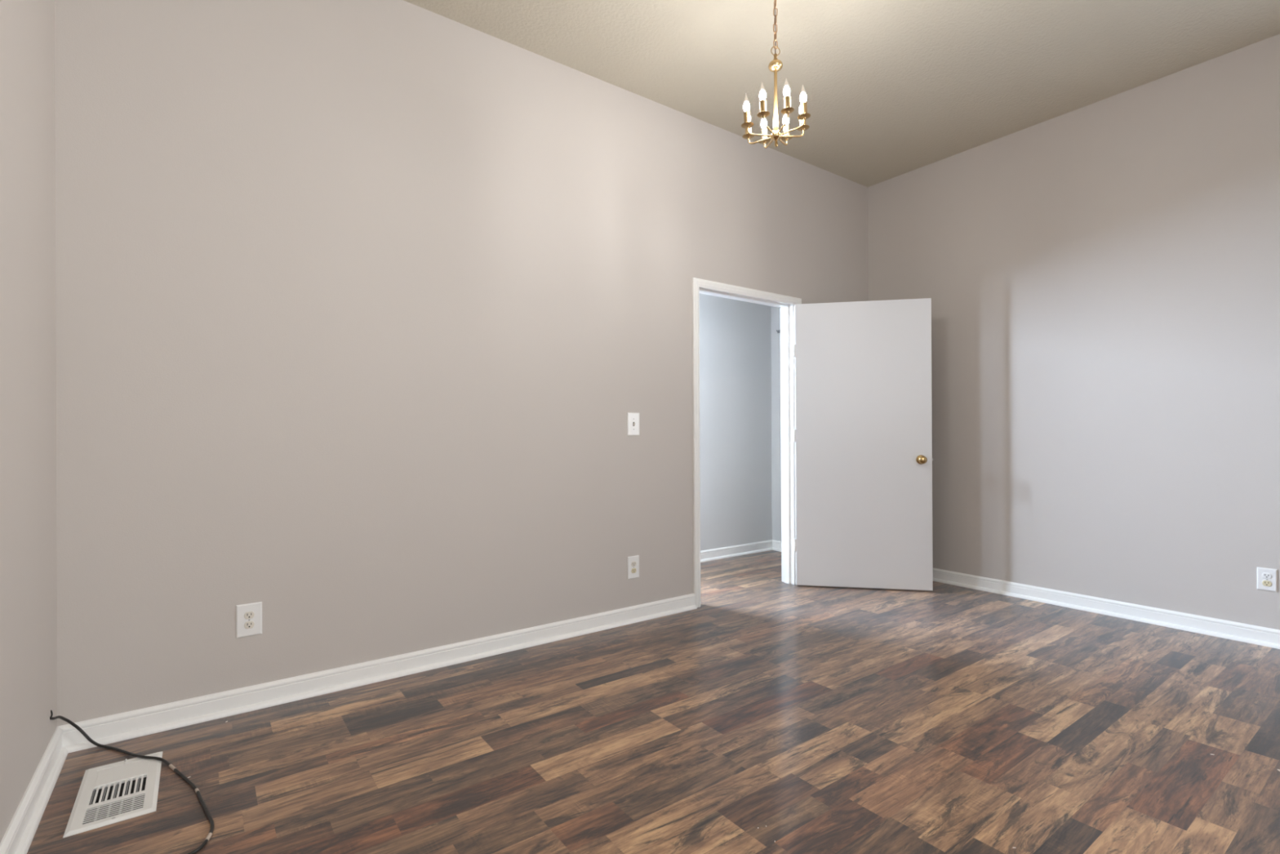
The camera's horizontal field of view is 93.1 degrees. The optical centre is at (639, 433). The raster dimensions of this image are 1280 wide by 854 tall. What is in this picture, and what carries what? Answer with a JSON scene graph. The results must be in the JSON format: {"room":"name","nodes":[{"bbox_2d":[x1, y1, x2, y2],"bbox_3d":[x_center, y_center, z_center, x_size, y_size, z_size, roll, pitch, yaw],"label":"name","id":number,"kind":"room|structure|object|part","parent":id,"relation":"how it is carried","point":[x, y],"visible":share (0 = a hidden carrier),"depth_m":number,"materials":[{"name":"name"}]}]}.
{"room":"empty bedroom","nodes":[
{"label":"empty bedroom","id":0,"kind":"room"},
{"bbox_2d":[0,0,57,842],"bbox_3d":[-0.638,-0.507,0.097,0.110,3.220,4.924,0,0,-36],"label":"wall","id":1,"kind":"structure","parent":0,"point":[28,393],"depth_m":1.75,"materials":[{"name":"beige paint"}]},
{"bbox_2d":[0,726,68,853],"bbox_3d":[-0.605,1.058,0.181,0.032,0.090,4.814,0,0,-36],"label":"baseboard","id":2,"kind":"structure","parent":1,"relation":"attached to","point":[18,837],"depth_m":1.76,"materials":[{"name":"white paint"}]},
{"bbox_2d":[54,0,868,725],"bbox_3d":[-0.118,-0.506,3.593,5.068,3.220,0.116,0,0,-36],"label":"wall","id":3,"kind":"structure","parent":0,"point":[363,308],"depth_m":2.71,"materials":[{"name":"beige paint"}]},
{"bbox_2d":[235,601,262,638],"bbox_3d":[-1.577,0.751,2.447,0.088,0.131,0.009,0,0,-36],"label":"wall outlet","id":4,"kind":"object","parent":3,"relation":"attached to","point":[249,615],"visible":1,"depth_m":2.44,"materials":[{"name":"white plastic"}]},
{"bbox_2d":[244,621,254,628],"bbox_3d":[-1.576,0.770,2.445,0.034,0.028,0.003,0,0,-36],"label":"receptacle","id":5,"kind":"object","parent":4,"relation":"attached to","point":[247,624],"depth_m":2.44,"materials":[{"name":"white plastic"}]},
{"bbox_2d":[244,611,254,618],"bbox_3d":[-1.576,0.731,2.445,0.034,0.028,0.003,0,0,-36],"label":"receptacle","id":6,"kind":"object","parent":4,"relation":"attached to","point":[247,615],"depth_m":2.44,"materials":[{"name":"white plastic"}]},
{"bbox_2d":[57,593,697,752],"bbox_3d":[-0.838,1.061,2.970,2.939,0.090,0.032,0,0,-36],"label":"baseboard","id":7,"kind":"structure","parent":3,"relation":"attached to","point":[113,728],"depth_m":2.62,"materials":[{"name":"white paint"}]},
{"bbox_2d":[626,412,639,435],"bbox_3d":[-0.035,-0.058,3.568,0.086,0.134,0.019,0,0,-36],"label":"light switch","id":8,"kind":"object","parent":3,"relation":"attached to","point":[633,419],"visible":1,"depth_m":3.57,"materials":[{"name":"white plastic"}]},
{"bbox_2d":[627,555,639,579],"bbox_3d":[-0.038,0.785,3.568,0.082,0.132,0.009,0,0,-36],"label":"wall outlet","id":9,"kind":"object","parent":3,"relation":"attached to","point":[633,561],"visible":1,"depth_m":3.56,"materials":[{"name":"white plastic"}]},
{"bbox_2d":[631,568,635,573],"bbox_3d":[-0.036,0.804,3.566,0.034,0.028,0.003,0,0,-36],"label":"receptacle","id":10,"kind":"object","parent":9,"relation":"attached to","point":[633,570],"depth_m":3.56,"materials":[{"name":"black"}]},
{"bbox_2d":[631,561,635,566],"bbox_3d":[-0.036,0.765,3.566,0.034,0.028,0.003,0,0,-36],"label":"receptacle","id":11,"kind":"object","parent":9,"relation":"attached to","point":[633,563],"depth_m":3.56,"materials":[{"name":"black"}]},
{"bbox_2d":[692,277,801,607],"bbox_3d":[0.766,0.053,4.152,1.053,2.094,0.016,0,0,-36],"label":"trim","id":12,"kind":"structure","parent":3,"relation":"attached to","point":[697,283],"depth_m":3.85,"materials":[{"name":"white paint"}]},
{"bbox_2d":[699,287,795,584],"bbox_3d":[0.717,0.068,4.199,0.956,2.066,0.116,0,0,-36],"label":"trim","id":13,"kind":"structure","parent":3,"relation":"attached to","point":[786,309],"depth_m":4.45,"materials":[{"name":"white paint"}]},
{"bbox_2d":[793,297,933,590],"bbox_3d":[1.570,0.074,4.293,0.937,2.021,0.168,0,0,11],"label":"door","id":14,"kind":"structure","parent":3,"relation":"in","point":[863,430],"depth_m":4.27,"materials":[{"name":"white paint"}]},
{"bbox_3d":[1.940,0.178,4.164,0.055,0.055,0.053,0,0,11],"label":"knob","id":15,"kind":"part","parent":14,"relation":"part of","materials":[{"name":"gold metal"}]},
{"bbox_2d":[26,550,1279,853],"bbox_3d":[0.496,1.100,2.080,5.868,0.001,6.814,0,0,-36],"label":"floor","id":16,"kind":"structure","parent":0,"point":[948,718],"depth_m":2.13,"materials":[{"name":"brown wood"}]},
{"bbox_2d":[62,751,162,837],"bbox_3d":[-1.623,1.100,1.888,0.200,0.018,0.412,0,0,-36],"label":"floor vent","id":17,"kind":"object","parent":16,"relation":"in","point":[110,793],"visible":1,"depth_m":1.86,"materials":[{"name":"white metal"}]},
{"bbox_3d":[-1.620,1.106,1.874,0.110,0.003,0.107,0,0,-36],"label":"damper blade","id":18,"kind":"part","parent":17,"relation":"part of","materials":[{"name":"grey metal"}]},
{"bbox_3d":[-1.681,1.101,1.972,0.128,0.003,0.115,0,0,-36],"label":"panel","id":19,"kind":"part","parent":17,"relation":"part of","materials":[{"name":"white metal"}]},
{"bbox_2d":[49,710,213,853],"bbox_3d":[-1.463,1.014,1.724,0.378,0.188,1.251,0,0,-41],"label":"cable","id":20,"kind":"object","parent":16,"relation":"on","point":[171,766],"visible":1,"depth_m":2.02,"materials":[{"name":"black plastic"}]},
{"bbox_2d":[699,293,772,551],"bbox_3d":[0.302,-0.496,5.620,1.950,3.200,0.855,0,0,-36],"label":"wall","id":21,"kind":"structure","parent":0,"point":[735,335],"depth_m":5.50,"materials":[{"name":"grey paint"}]},
{"bbox_2d":[700,539,772,562],"bbox_3d":[0.526,1.057,5.228,1.840,0.090,0.032,0,0,-36],"label":"baseboard","id":22,"kind":"structure","parent":21,"relation":"attached to","point":[766,545],"depth_m":5.47,"materials":[{"name":"white paint"}]},
{"bbox_2d":[403,0,1279,186],"bbox_3d":[1.327,-2.074,1.602,4.848,0.100,4.814,0,0,-36],"label":"ceiling","id":23,"kind":"structure","parent":0,"point":[894,88],"depth_m":3.23,"materials":[{"name":"beige paint"}]},
{"bbox_2d":[741,0,810,148],"bbox_3d":[0.584,-1.630,2.620,0.294,0.781,0.294,0,0,-36],"label":"chandelier","id":24,"kind":"object","parent":23,"relation":"hanging from","point":[775,65],"visible":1,"depth_m":2.61,"materials":[{"name":"gold metal"}]},
{"bbox_3d":[0.515,-1.300,2.607,0.117,0.037,0.008,0,0,-9],"label":"arm","id":25,"kind":"part","parent":24,"relation":"part of","materials":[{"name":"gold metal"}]},
{"bbox_3d":[0.527,-1.300,2.662,0.117,0.037,0.008,0,0,35],"label":"arm","id":26,"kind":"part","parent":24,"relation":"part of","materials":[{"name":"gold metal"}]},
{"bbox_3d":[0.545,-1.302,2.560,0.008,0.038,0.116,0,0,36],"label":"arm","id":27,"kind":"part","parent":24,"relation":"part of","materials":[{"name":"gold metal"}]},
{"bbox_3d":[0.575,-1.302,2.691,0.008,0.038,0.116,0,0,-10],"label":"arm","id":28,"kind":"part","parent":24,"relation":"part of","materials":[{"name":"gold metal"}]},
{"bbox_3d":[0.585,-1.809,2.620,0.006,0.362,0.016,0,0,31],"label":"cord","id":29,"kind":"part","parent":24,"relation":"part of","materials":[{"name":"brown plastic"}]},
{"bbox_3d":[0.587,-1.434,2.619,0.025,0.267,0.025,0,0,-36],"label":"stem","id":30,"kind":"part","parent":24,"relation":"part of","materials":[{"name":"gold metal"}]},
{"bbox_3d":[0.599,-1.304,2.548,0.008,0.042,0.115,0,0,-9],"label":"arm","id":31,"kind":"part","parent":24,"relation":"part of","materials":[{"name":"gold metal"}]},
{"bbox_3d":[0.629,-1.304,2.679,0.008,0.042,0.115,0,0,35],"label":"arm","id":32,"kind":"part","parent":24,"relation":"part of","materials":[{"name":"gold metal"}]},
{"bbox_3d":[0.646,-1.306,2.578,0.115,0.044,0.008,0,0,36],"label":"arm","id":33,"kind":"part","parent":24,"relation":"part of","materials":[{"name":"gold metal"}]},
{"bbox_3d":[0.658,-1.306,2.632,0.115,0.044,0.008,0,0,-10],"label":"arm","id":34,"kind":"part","parent":24,"relation":"part of","materials":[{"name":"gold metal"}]},
{"bbox_2d":[770,34,1279,629],"bbox_3d":[3.058,-0.521,3.421,0.136,3.220,5.945,0,0,-36],"label":"wall","id":35,"kind":"structure","parent":0,"point":[1101,278],"depth_m":3.65,"materials":[{"name":"beige paint"}]},
{"bbox_2d":[772,539,781,551],"bbox_3d":[1.514,1.053,5.407,0.032,0.090,0.905,0,0,-36],"label":"baseboard","id":36,"kind":"structure","parent":35,"relation":"attached to","point":[776,544],"depth_m":5.72,"materials":[{"name":"white paint"}]},
{"bbox_2d":[932,567,1279,648],"bbox_3d":[3.287,1.042,3.017,0.032,0.090,4.814,0,0,-36],"label":"baseboard","id":37,"kind":"structure","parent":35,"relation":"attached to","point":[1246,633],"depth_m":3.60,"materials":[{"name":"white paint"}]},
{"bbox_2d":[1257,567,1277,591],"bbox_3d":[3.226,0.749,3.119,0.009,0.114,0.074,0,0,-36],"label":"wall outlet","id":38,"kind":"object","parent":35,"relation":"attached to","point":[1267,578],"visible":1,"depth_m":3.12,"materials":[{"name":"white plastic"}]},
{"bbox_2d":[1262,580,1271,586],"bbox_3d":[3.224,0.768,3.118,0.003,0.028,0.034,0,0,-36],"label":"receptacle","id":39,"kind":"object","parent":38,"relation":"attached to","point":[1264,583],"depth_m":3.12,"materials":[{"name":"beige plastic"}]},
{"bbox_2d":[1262,572,1271,578],"bbox_3d":[3.224,0.730,3.118,0.003,0.028,0.034,0,0,-36],"label":"receptacle","id":40,"kind":"object","parent":38,"relation":"attached to","point":[1264,575],"depth_m":3.12,"materials":[{"name":"white plastic"}]}
]}

